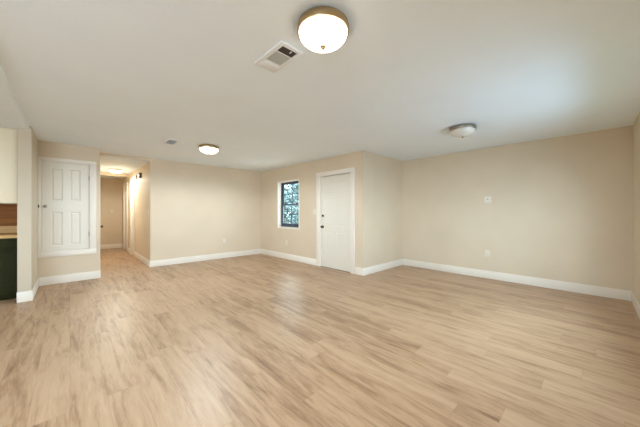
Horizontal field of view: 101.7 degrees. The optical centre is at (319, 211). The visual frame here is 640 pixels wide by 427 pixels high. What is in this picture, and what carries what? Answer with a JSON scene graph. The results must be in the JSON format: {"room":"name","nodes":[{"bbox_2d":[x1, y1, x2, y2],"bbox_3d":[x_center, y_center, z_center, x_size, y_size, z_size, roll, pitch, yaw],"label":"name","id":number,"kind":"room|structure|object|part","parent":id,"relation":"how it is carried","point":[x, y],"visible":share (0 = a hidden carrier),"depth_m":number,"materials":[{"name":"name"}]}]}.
{"room":"empty living room","nodes":[
{"label":"empty living room","id":0,"kind":"room"},
{"bbox_2d":[0,65,28,128],"bbox_3d":[-3.595,-1.250,0.742,3.340,0.200,7.150,0,0,-44],"label":"ceiling","id":1,"kind":"structure","parent":0,"point":[12,116],"depth_m":2.92,"materials":[{"name":"white paint"}]},
{"bbox_2d":[17,128,37,291],"bbox_3d":[-4.458,0.045,3.989,0.130,2.390,1.070,0,0,-44],"label":"wall partition","id":2,"kind":"structure","parent":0,"point":[27,145],"depth_m":3.62,"materials":[{"name":"beige paint"}]},
{"bbox_2d":[17,278,38,302],"bbox_3d":[-4.409,1.169,3.945,0.151,0.142,0.970,0,0,-44],"label":"baseboard","id":3,"kind":"structure","parent":2,"relation":"attached to","point":[25,296],"depth_m":3.62,"materials":[{"name":"white paint"}]},
{"bbox_2d":[29,126,37,142],"bbox_3d":[-4.430,-1.175,4.016,0.050,0.051,1.070,0,0,-44],"label":"trim","id":4,"kind":"structure","parent":2,"relation":"attached to","point":[30,127],"depth_m":3.86,"materials":[{"name":"beige paint"}]},
{"bbox_2d":[38,140,99,277],"bbox_3d":[-4.462,0.020,4.657,0.790,2.440,0.100,0,0,-44],"label":"wall","id":5,"kind":"structure","parent":0,"point":[61,265],"depth_m":4.65,"materials":[{"name":"beige paint"}]},
{"bbox_2d":[38,156,95,257],"bbox_3d":[-4.452,-0.080,4.614,0.743,1.700,0.156,0,0,-44],"label":"door","id":6,"kind":"structure","parent":5,"relation":"in","point":[66,187],"depth_m":4.58,"materials":[{"name":"white paint"}]},
{"bbox_2d":[39,270,100,285],"bbox_3d":[-4.411,1.169,4.627,0.790,0.142,0.016,0,0,-44],"label":"baseboard","id":7,"kind":"structure","parent":5,"relation":"attached to","point":[50,280],"depth_m":4.60,"materials":[{"name":"white paint"}]},
{"bbox_2d":[100,177,121,244],"bbox_3d":[-7.245,0.045,8.792,1.120,2.390,0.120,0,0,-44],"label":"wall","id":8,"kind":"structure","parent":0,"point":[110,188],"depth_m":8.84,"materials":[{"name":"beige paint"}]},
{"bbox_2d":[100,244,120,248],"bbox_3d":[-7.205,1.169,8.736,0.900,0.142,0.016,0,0,-44],"label":"baseboard","id":9,"kind":"structure","parent":8,"relation":"attached to","point":[110,246],"depth_m":8.83,"materials":[{"name":"white paint"}]},
{"bbox_2d":[100,155,148,178],"bbox_3d":[-5.670,-1.250,7.136,0.900,0.200,4.450,0,0,-44],"label":"ceiling","id":10,"kind":"structure","parent":0,"point":[128,165],"depth_m":6.31,"materials":[{"name":"white paint"}]},
{"bbox_2d":[100,171,129,176],"bbox_3d":[-6.089,-1.103,7.573,0.900,0.095,0.120,0,0,-44],"label":"wall","id":11,"kind":"structure","parent":10,"relation":"attached to","point":[101,172],"depth_m":7.59,"materials":[{"name":"beige paint"}]},
{"bbox_2d":[108,169,122,173],"bbox_3d":[-5.548,-1.095,7.081,0.330,0.110,0.330,0,0,-44],"label":"ceiling light","id":12,"kind":"object","parent":10,"relation":"attached to","point":[115,171],"visible":1,"depth_m":6.99,"materials":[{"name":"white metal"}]},
{"bbox_3d":[-5.548,-1.091,7.081,0.309,0.060,0.309,0,0,-44],"label":"lamp shade","id":13,"kind":"part","parent":12,"relation":"part of","materials":[{"name":"white glass"}]},
{"bbox_2d":[122,162,148,259],"bbox_3d":[-5.344,0.045,7.533,0.120,2.390,4.330,0,0,-44],"label":"wall","id":14,"kind":"structure","parent":0,"point":[141,184],"depth_m":6.66,"materials":[{"name":"beige paint"}]},
{"bbox_2d":[123,182,127,249],"bbox_3d":[-6.240,0.150,8.440,0.118,2.180,0.820,0,0,-44],"label":"door","id":15,"kind":"structure","parent":14,"relation":"in","point":[125,185],"depth_m":8.54,"materials":[{"name":"white paint"}]},
{"bbox_2d":[130,178,134,254],"bbox_3d":[-5.333,0.150,7.494,0.118,2.180,0.660,0,0,-44],"label":"door","id":16,"kind":"structure","parent":14,"relation":"in","point":[132,182],"depth_m":7.60,"materials":[{"name":"white paint"}]},
{"bbox_2d":[121,244,149,266],"bbox_3d":[-5.351,1.169,7.442,0.016,0.142,4.450,0,0,-44],"label":"baseboard","id":17,"kind":"structure","parent":14,"relation":"attached to","point":[144,260],"depth_m":6.58,"materials":[{"name":"white paint"}]},
{"bbox_2d":[149,159,260,260],"bbox_3d":[-2.757,0.020,6.931,3.020,2.440,0.120,0,0,-44],"label":"wall","id":18,"kind":"structure","parent":0,"point":[193,208],"depth_m":6.58,"materials":[{"name":"beige paint"}]},
{"bbox_2d":[100,152,149,160],"bbox_3d":[-4.128,-1.175,5.529,0.900,0.051,0.004,0,0,-44],"label":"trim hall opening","id":19,"kind":"structure","parent":18,"relation":"attached to","point":[105,154],"depth_m":5.52,"materials":[{"name":"beige paint"}]},
{"bbox_2d":[150,249,260,266],"bbox_3d":[-2.788,1.169,6.808,2.836,0.142,0.016,0,0,-44],"label":"baseboard","id":20,"kind":"structure","parent":18,"relation":"attached to","point":[164,262],"depth_m":6.59,"materials":[{"name":"white paint"}]},
{"bbox_2d":[261,152,357,266],"bbox_3d":[-0.434,0.020,6.548,0.200,2.440,3.650,0,0,-44],"label":"wall","id":21,"kind":"structure","parent":0,"point":[302,242],"depth_m":6.43,"materials":[{"name":"beige paint"}]},
{"bbox_2d":[277,179,299,229],"bbox_3d":[-0.778,-0.198,6.874,0.173,1.275,0.947,0,0,-44],"label":"window","id":22,"kind":"structure","parent":21,"relation":"in","point":[281,224],"depth_m":7.10,"materials":[{"name":"white paint"}]},
{"bbox_3d":[-0.750,0.061,6.914,0.022,0.548,0.835,0,0,-44],"label":"sash","id":23,"kind":"part","parent":22,"relation":"part of","materials":[{"name":"clear glass"}]},
{"bbox_3d":[-0.732,-0.473,6.931,0.022,0.593,0.835,0,0,-44],"label":"sash","id":24,"kind":"part","parent":22,"relation":"part of","materials":[{"name":"clear glass"}]},
{"bbox_2d":[261,249,362,275],"bbox_3d":[-0.465,1.169,6.424,0.016,0.142,3.754,0,0,-44],"label":"baseboard","id":25,"kind":"structure","parent":21,"relation":"attached to","point":[359,271],"depth_m":6.57,"materials":[{"name":"white paint"}]},
{"bbox_2d":[316,167,354,273],"bbox_3d":[0.361,0.170,5.672,0.224,2.140,1.115,0,0,-44],"label":"door","id":26,"kind":"structure","parent":21,"relation":"in","point":[335,189],"depth_m":5.61,"materials":[{"name":"white paint"}]},
{"bbox_2d":[0,248,639,426],"bbox_3d":[-3.041,1.300,4.635,9.530,0.120,12.000,0,0,-44],"label":"floor","id":27,"kind":"structure","parent":0,"point":[255,340],"depth_m":2.37,"materials":[{"name":"brown wood"}]},
{"bbox_2d":[0,238,16,300],"bbox_3d":[-4.830,0.806,3.657,0.858,0.868,0.630,0,0,-44],"label":"base cabinet","id":28,"kind":"object","parent":27,"relation":"on","point":[8,246],"visible":0.7,"depth_m":3.68,"materials":[{"name":"green paint"}]},
{"bbox_3d":[-4.641,0.455,3.460,0.848,0.150,0.020,0,0,-44],"label":"drawer","id":29,"kind":"part","parent":28,"relation":"part of","materials":[{"name":"green paint"}]},
{"bbox_3d":[-4.487,0.840,3.607,0.422,0.600,0.020,0,0,-44],"label":"door","id":30,"kind":"part","parent":28,"relation":"part of","materials":[{"name":"green paint"}]},
{"bbox_3d":[-5.454,0.806,3.059,0.858,0.868,0.630,0,0,-44],"label":"base cabinet","id":31,"kind":"object","parent":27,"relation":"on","visible":0},
{"bbox_2d":[0,226,16,238],"bbox_3d":[-5.148,0.295,3.361,1.729,0.150,0.618,0,0,-44],"label":"countertop","id":32,"kind":"structure","parent":31,"relation":"on","point":[5,231],"depth_m":4.01,"materials":[{"name":"beige stone"}]},
{"bbox_2d":[0,0,639,171],"bbox_3d":[-0.285,-1.275,4.175,6.190,0.150,7.520,0,0,-44],"label":"ceiling","id":33,"kind":"structure","parent":0,"point":[120,77],"depth_m":2.29,"materials":[{"name":"white paint"}]},
{"bbox_2d":[162,138,180,144],"bbox_3d":[-2.536,-1.193,4.441,0.200,0.013,0.380,0,0,-44],"label":"ceiling vent","id":34,"kind":"object","parent":33,"relation":"in","point":[167,141],"visible":1,"depth_m":4.40,"materials":[{"name":"white metal"}]},
{"bbox_2d":[199,144,218,154],"bbox_3d":[-2.024,-1.121,4.752,0.344,0.159,0.344,0,0,-44],"label":"ceiling light","id":35,"kind":"object","parent":33,"relation":"attached to","point":[209,149],"visible":1,"depth_m":4.64,"materials":[{"name":"white glass"}]},
{"bbox_3d":[-2.024,-1.105,4.752,0.322,0.085,0.322,0,0,-44],"label":"lamp shade","id":36,"kind":"part","parent":35,"relation":"part of","materials":[{"name":"white glass"}]},
{"bbox_2d":[254,40,302,72],"bbox_3d":[-0.328,-1.191,2.024,0.200,0.018,0.375,0,0,-44],"label":"ceiling vent","id":37,"kind":"object","parent":33,"relation":"in","point":[282,53],"visible":1,"depth_m":2.00,"materials":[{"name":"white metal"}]},
{"bbox_3d":[-0.420,-1.187,2.122,0.163,0.003,0.080,0,0,-44],"label":"plate","id":38,"kind":"part","parent":37,"relation":"part of","materials":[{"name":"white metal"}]},
{"bbox_2d":[297,6,348,52],"bbox_3d":[0.020,-1.121,1.671,0.332,0.159,0.332,0,0,-44],"label":"ceiling light","id":39,"kind":"object","parent":33,"relation":"attached to","point":[322,29],"visible":1,"depth_m":1.58,"materials":[{"name":"white glass"}]},
{"bbox_2d":[449,123,476,137],"bbox_3d":[2.014,-1.121,3.679,0.340,0.159,0.340,0,0,-44],"label":"ceiling light","id":40,"kind":"object","parent":33,"relation":"attached to","point":[466,129],"visible":1,"depth_m":3.57,"materials":[{"name":"white glass"}]},
{"bbox_3d":[2.014,-1.105,3.679,0.318,0.085,0.318,0,0,-44],"label":"lamp shade","id":41,"kind":"part","parent":40,"relation":"part of","materials":[{"name":"white glass"}]},
{"bbox_2d":[358,151,401,267],"bbox_3d":[1.343,0.020,5.641,1.510,2.440,0.120,0,0,-44],"label":"wall","id":42,"kind":"structure","parent":0,"point":[379,176],"depth_m":5.44,"materials":[{"name":"beige paint"}]},
{"bbox_2d":[363,259,401,275],"bbox_3d":[1.379,1.169,5.581,1.510,0.142,0.016,0,0,-44],"label":"baseboard","id":43,"kind":"structure","parent":42,"relation":"attached to","point":[369,270],"depth_m":5.49,"materials":[{"name":"white paint"}]},
{"bbox_2d":[402,125,632,290],"bbox_3d":[3.188,0.020,4.896,0.120,2.440,3.750,0,0,-44],"label":"wall","id":44,"kind":"structure","parent":0,"point":[560,208],"depth_m":4.40,"materials":[{"name":"beige paint"}]},
{"bbox_2d":[484,196,490,202],"bbox_3d":[3.131,-0.233,4.861,0.011,0.116,0.112,0,0,-44],"label":"wall plate","id":45,"kind":"object","parent":44,"relation":"attached to","point":[487,199],"visible":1,"depth_m":4.86,"materials":[{"name":"white plastic"}]},
{"bbox_2d":[485,250,489,256],"bbox_3d":[3.130,0.776,4.863,0.009,0.116,0.072,0,0,-44],"label":"wall outlet","id":46,"kind":"object","parent":44,"relation":"attached to","point":[487,253],"visible":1,"depth_m":4.86,"materials":[{"name":"white plastic"}]},
{"bbox_2d":[402,259,631,300],"bbox_3d":[3.129,1.169,4.859,0.016,0.142,3.480,0,0,-44],"label":"baseboard","id":47,"kind":"structure","parent":44,"relation":"attached to","point":[619,294],"depth_m":4.39,"materials":[{"name":"white paint"}]},
{"bbox_2d":[633,112,639,303],"bbox_3d":[1.007,0.020,0.308,9.380,2.440,0.150,0,0,-44],"label":"wall","id":48,"kind":"structure","parent":0,"point":[636,127],"depth_m":3.34,"materials":[{"name":"beige paint"}]},
{"bbox_2d":[632,291,639,318],"bbox_3d":[0.998,1.169,0.414,9.214,0.142,0.016,0,0,-44],"label":"baseboard","id":49,"kind":"structure","parent":48,"relation":"attached to","point":[635,302],"depth_m":3.23,"materials":[{"name":"white paint"}]},
{"bbox_3d":[-5.890,0.045,3.163,3.080,2.390,0.120,0,0,-44],"label":"wall","id":50,"kind":"structure","parent":0,"visible":0},
{"bbox_2d":[0,127,16,204],"bbox_3d":[-4.761,-0.633,3.585,0.858,1.030,0.830,0,0,-44],"label":"upper cabinet","id":51,"kind":"object","parent":50,"relation":"attached to","point":[8,136],"visible":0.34,"depth_m":3.55,"materials":[{"name":"beige paint"}]},
{"bbox_2d":[0,204,16,225],"bbox_3d":[-5.360,0.051,3.579,1.732,0.334,0.012,0,0,-44],"label":"backsplash","id":52,"kind":"structure","parent":50,"relation":"attached to","point":[8,213],"depth_m":4.06,"materials":[{"name":"brown wood"}]},
{"label":"outside","id":53,"kind":"structure","parent":0,"visible":0},
{"bbox_3d":[-1.585,1.640,8.873,70.000,0.200,75.000,0,0,-44],"label":"ground","id":54,"kind":"structure","parent":53,"visible":0},
{"bbox_2d":[284,183,298,222],"bbox_3d":[-2.232,-0.488,15.906,2.747,4.935,2.790,0,0,6],"label":"tree","id":55,"kind":"object","parent":54,"relation":"on","point":[287,198],"visible":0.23,"depth_m":15.34,"materials":[{"name":"green plant"}]},
{"bbox_2d":[289,184,298,223],"bbox_3d":[-1.060,-0.672,19.470,2.902,5.013,3.182,0,0,-21],"label":"tree","id":56,"kind":"object","parent":54,"relation":"on","point":[296,221],"visible":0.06,"depth_m":18.50,"materials":[{"name":"green plant"}]}
]}

